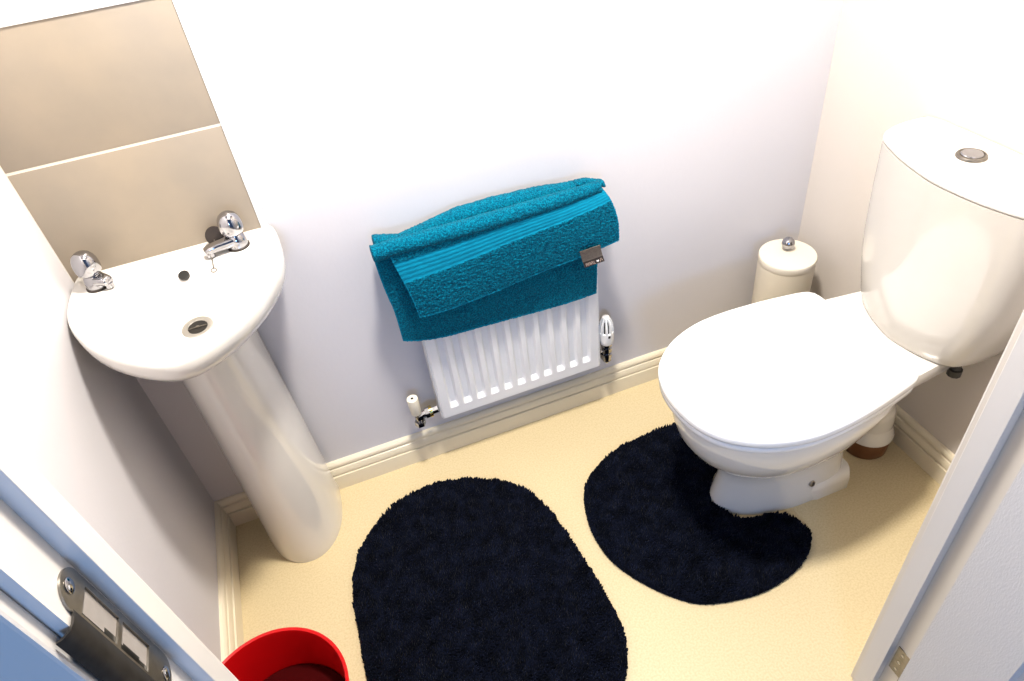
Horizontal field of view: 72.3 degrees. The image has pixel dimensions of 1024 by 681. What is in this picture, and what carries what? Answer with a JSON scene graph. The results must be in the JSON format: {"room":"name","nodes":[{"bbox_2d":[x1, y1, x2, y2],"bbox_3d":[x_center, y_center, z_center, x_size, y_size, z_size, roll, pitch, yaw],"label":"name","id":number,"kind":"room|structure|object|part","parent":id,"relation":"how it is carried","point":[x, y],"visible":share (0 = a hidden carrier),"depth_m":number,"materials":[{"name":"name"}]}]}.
{"room":"bathroom","nodes":[
{"label":"bathroom","id":0,"kind":"room"},
{"bbox_2d":[0,167,220,660],"bbox_3d":[-0.785,-0.085,0.719,0.150,2.400,1.035,-18,42,-11],"label":"wall","id":1,"kind":"structure","parent":0,"point":[89,427],"depth_m":1.24,"materials":[{"name":"white paint"}]},
{"bbox_2d":[214,502,243,661],"bbox_3d":[-0.596,0.737,1.509,0.021,0.095,0.970,-18,42,-11],"label":"baseboard","id":2,"kind":"structure","parent":1,"relation":"attached to","point":[229,594],"depth_m":1.68,"materials":[{"name":"beige paint"}]},
{"bbox_2d":[0,0,842,500],"bbox_3d":[-0.106,-0.718,1.342,2.045,2.400,0.150,-18,42,-11],"label":"wall","id":3,"kind":"structure","parent":0,"point":[351,121],"depth_m":1.55,"materials":[{"name":"white paint"}]},
{"bbox_2d":[0,0,267,282],"bbox_3d":[-0.698,-0.343,1.252,0.380,0.476,0.012,-18,42,-11],"label":"tile backsplash","id":4,"kind":"structure","parent":3,"relation":"attached to","point":[118,141],"depth_m":1.23,"materials":[{"name":"beige tile"}]},
{"bbox_3d":[-0.728,-0.514,1.100,0.366,0.014,0.012,-18,42,-11],"label":"edge trim","id":5,"kind":"part","parent":4,"relation":"part of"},
{"bbox_3d":[-0.528,-0.403,1.284,0.014,0.461,0.012,-18,42,-11],"label":"edge trim","id":6,"kind":"part","parent":4,"relation":"part of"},
{"bbox_2d":[214,347,666,525],"bbox_3d":[0.044,0.200,2.029,1.745,0.095,0.021,-18,42,-11],"label":"baseboard","id":7,"kind":"structure","parent":3,"relation":"attached to","point":[350,470],"depth_m":1.99,"materials":[{"name":"beige paint"}]},
{"bbox_2d":[407,269,613,427],"bbox_3d":[-0.020,-0.069,1.750,0.584,0.554,0.072,-18,42,-11],"label":"radiator","id":8,"kind":"object","parent":3,"relation":"attached to","point":[468,370],"visible":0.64,"depth_m":1.82,"materials":[{"name":"metal"}]},
{"bbox_3d":[-0.219,-0.008,1.698,0.003,0.534,0.038,-18,42,-11],"label":"panel","id":9,"kind":"part","parent":8,"relation":"part of","materials":[{"name":"metal"}]},
{"bbox_2d":[369,177,618,341],"bbox_3d":[-0.023,-0.173,1.619,0.562,0.324,0.107,-18,42,-11],"label":"hand towel","id":10,"kind":"object","parent":8,"relation":"on","point":[491,260],"visible":1,"depth_m":1.56,"materials":[{"name":"teal fabric"}]},
{"bbox_3d":[0.001,-0.067,1.735,0.457,0.538,0.018,-18,42,-11],"label":"panel","id":11,"kind":"part","parent":8,"relation":"part of","materials":[{"name":"metal"}]},
{"bbox_3d":[0.210,-0.146,1.790,0.003,0.534,0.038,-18,42,-11],"label":"panel","id":12,"kind":"part","parent":8,"relation":"part of","materials":[{"name":"metal"}]},
{"bbox_2d":[236,378,939,680],"bbox_3d":[0.203,0.526,1.775,2.045,0.100,1.185,-18,42,-11],"label":"floor","id":13,"kind":"structure","parent":0,"point":[816,624],"depth_m":1.69,"materials":[{"name":"plastic"}]},
{"bbox_2d":[67,225,342,562],"bbox_3d":[-0.561,0.234,1.528,0.394,0.820,0.372,-18,42,-11],"label":"basin","id":14,"kind":"object","parent":13,"relation":"on","point":[167,317],"visible":0.98,"depth_m":1.35,"materials":[{"name":"white ceramic"}]},
{"bbox_2d":[70,250,114,292],"bbox_3d":[-0.776,-0.132,1.297,0.058,0.076,0.046,-9,41,-1],"label":"tap","id":15,"kind":"object","parent":14,"relation":"on","point":[84,263],"visible":1,"depth_m":1.28,"materials":[{"name":"silver metal"}]},
{"bbox_3d":[-0.596,-0.019,1.310,0.394,0.148,0.372,-18,42,-11],"label":"bowl","id":16,"kind":"part","parent":14,"relation":"part of","materials":[{"name":"white ceramic"}]},
{"bbox_2d":[205,226,222,272],"bbox_3d":[-0.571,-0.180,1.354,0.041,0.048,0.102,-18,42,-11],"label":"plug","id":17,"kind":"object","parent":14,"relation":"on","point":[212,233],"visible":0.66,"depth_m":1.37,"materials":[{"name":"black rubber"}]},
{"bbox_3d":[-0.576,-0.163,1.352,0.013,0.026,0.083,-14,41,-7],"label":"chain","id":18,"kind":"part","parent":17,"relation":"part of","materials":[{"name":"metal"}]},
{"bbox_2d":[203,210,249,257],"bbox_3d":[-0.558,-0.206,1.347,0.087,0.076,0.046,-27,44,-21],"label":"tap","id":19,"kind":"object","parent":14,"relation":"on","point":[230,226],"visible":1,"depth_m":1.34,"materials":[{"name":"silver metal"}]},
{"bbox_2d":[222,627,349,680],"bbox_3d":[-0.410,0.744,1.329,0.276,0.281,0.276,-18,42,-11],"label":"waste bin","id":20,"kind":"object","parent":13,"relation":"on","point":[288,653],"visible":0.92,"depth_m":1.36,"materials":[{"name":"red plastic"}]},
{"bbox_2d":[352,476,627,680],"bbox_3d":[-0.084,0.606,1.634,0.580,0.023,0.757,-18,42,-11],"label":"bath mat","id":21,"kind":"object","parent":13,"relation":"on","point":[476,578],"visible":1,"depth_m":1.64,"materials":[{"name":"black fabric"}]},
{"bbox_2d":[584,422,811,604],"bbox_3d":[0.431,0.424,1.762,0.480,0.023,0.532,-18,42,-11],"label":"mat","id":22,"kind":"object","parent":13,"relation":"on","point":[650,510],"visible":0.91,"depth_m":1.71,"materials":[{"name":"black fabric"}]},
{"bbox_2d":[751,237,817,303],"bbox_3d":[0.756,-0.094,1.992,0.149,0.437,0.149,-18,42,-11],"label":"lidded canister","id":23,"kind":"object","parent":13,"relation":"on","point":[786,266],"visible":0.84,"depth_m":1.86,"materials":[{"name":"white plastic"}]},
{"bbox_3d":[0.738,-0.223,1.880,0.149,0.022,0.149,-18,42,-11],"label":"lid","id":24,"kind":"part","parent":23,"relation":"part of","materials":[{"name":"white plastic"}]},
{"bbox_3d":[0.739,-0.259,1.877,0.034,0.037,0.034,-18,42,-11],"label":"knob","id":25,"kind":"part","parent":23,"relation":"part of","materials":[{"name":"silver metal"}]},
{"bbox_2d":[658,116,1023,514],"bbox_3d":[0.661,0.046,1.536,0.690,0.839,0.423,-18,42,-11],"label":"toilet","id":26,"kind":"object","parent":13,"relation":"on","point":[772,395],"visible":0.99,"depth_m":1.44,"materials":[{"name":"white ceramic"}]},
{"bbox_3d":[0.567,0.074,1.528,0.487,0.019,0.398,-18,42,-11],"label":"seat","id":27,"kind":"part","parent":26,"relation":"part of","materials":[{"name":"white plastic"}]},
{"bbox_3d":[0.564,0.057,1.512,0.493,0.026,0.404,-18,42,-11],"label":"lid","id":28,"kind":"part","parent":26,"relation":"part of","materials":[{"name":"white plastic"}]},
{"bbox_3d":[0.863,-0.328,1.322,0.173,0.026,0.407,-18,42,-11],"label":"cistern lid","id":29,"kind":"part","parent":26,"relation":"part of","materials":[{"name":"white ceramic"}]},
{"bbox_2d":[798,0,1023,453],"bbox_3d":[0.982,-0.657,1.097,0.150,2.400,1.035,-18,42,-11],"label":"wall","id":30,"kind":"structure","parent":0,"point":[959,63],"depth_m":1.56,"materials":[{"name":"grey paint"}]},
{"bbox_2d":[892,404,954,484],"bbox_3d":[1.012,0.218,1.853,0.021,0.095,0.970,-18,42,-11],"label":"baseboard","id":31,"kind":"structure","parent":30,"relation":"attached to","point":[919,444],"depth_m":1.78,"materials":[{"name":"beige paint"}]},
{"bbox_3d":[0.266,-0.087,0.552,1.745,2.400,0.065,-18,42,-11],"label":"wall","id":32,"kind":"structure","parent":0,"visible":0},
{"bbox_2d":[0,432,238,680],"bbox_3d":[-0.342,0.236,0.523,0.220,2.080,0.097,-18,42,-11],"label":"trim","id":33,"kind":"structure","parent":32,"relation":"attached to","point":[72,608],"depth_m":0.47,"materials":[{"name":"grey paint"}]},
{"bbox_3d":[-0.292,0.219,0.523,0.002,0.160,0.032,-20,42,-10],"label":"strike plate","id":34,"kind":"part","parent":33,"relation":"part of","materials":[{"name":"metal"}]},
{"bbox_2d":[851,310,1023,680],"bbox_3d":[0.643,-0.083,0.733,0.104,2.080,0.097,-18,42,-11],"label":"trim","id":35,"kind":"structure","parent":32,"relation":"attached to","point":[989,456],"depth_m":1.01,"materials":[{"name":"grey paint"}]},
{"bbox_2d":[889,464,1023,680],"bbox_3d":[0.751,0.209,0.444,0.035,1.977,0.835,-18,42,-11],"label":"door","id":36,"kind":"structure","parent":32,"relation":"in","point":[977,632],"depth_m":0.99,"materials":[{"name":"grey paint"}]}
]}

